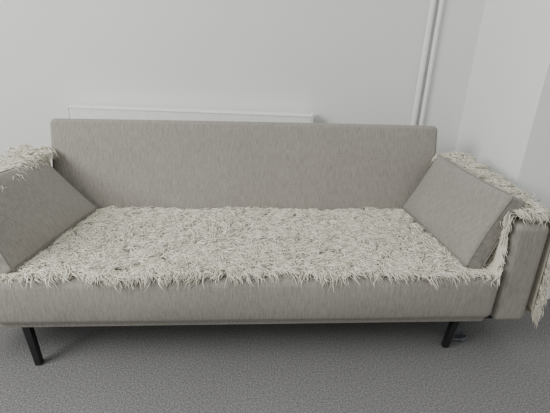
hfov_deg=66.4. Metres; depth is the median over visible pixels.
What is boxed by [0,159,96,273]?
throw pillow
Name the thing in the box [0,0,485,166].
wall
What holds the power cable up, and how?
on the floor
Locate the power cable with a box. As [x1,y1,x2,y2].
[451,323,466,341]
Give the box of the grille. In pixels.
[67,104,311,116]
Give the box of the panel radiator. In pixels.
[67,104,312,122]
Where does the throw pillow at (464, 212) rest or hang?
on the throw blanket
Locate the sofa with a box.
[0,118,548,365]
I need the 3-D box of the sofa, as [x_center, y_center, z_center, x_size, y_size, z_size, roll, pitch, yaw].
[-0.120,0.100,1.988,2.292,0.848,0.938,0,23,-4]
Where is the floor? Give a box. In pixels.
[0,299,549,412]
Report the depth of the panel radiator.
2.63 m
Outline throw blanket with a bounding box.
[0,143,549,328]
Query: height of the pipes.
2.680 m
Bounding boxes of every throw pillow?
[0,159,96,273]
[403,155,525,268]
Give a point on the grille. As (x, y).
(74, 107)
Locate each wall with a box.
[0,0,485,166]
[455,0,549,298]
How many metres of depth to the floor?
1.74 m
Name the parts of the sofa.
leg, seat frame, backrest, seat, leg, arm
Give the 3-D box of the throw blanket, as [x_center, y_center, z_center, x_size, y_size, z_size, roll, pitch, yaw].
[-0.115,0.097,1.898,2.426,0.558,0.845,0,23,-4]
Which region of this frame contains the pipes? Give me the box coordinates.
[411,0,443,124]
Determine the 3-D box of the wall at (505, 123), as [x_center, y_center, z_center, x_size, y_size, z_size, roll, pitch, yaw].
[1.948,-0.881,2.099,1.500,2.700,0.792,2,23,1]

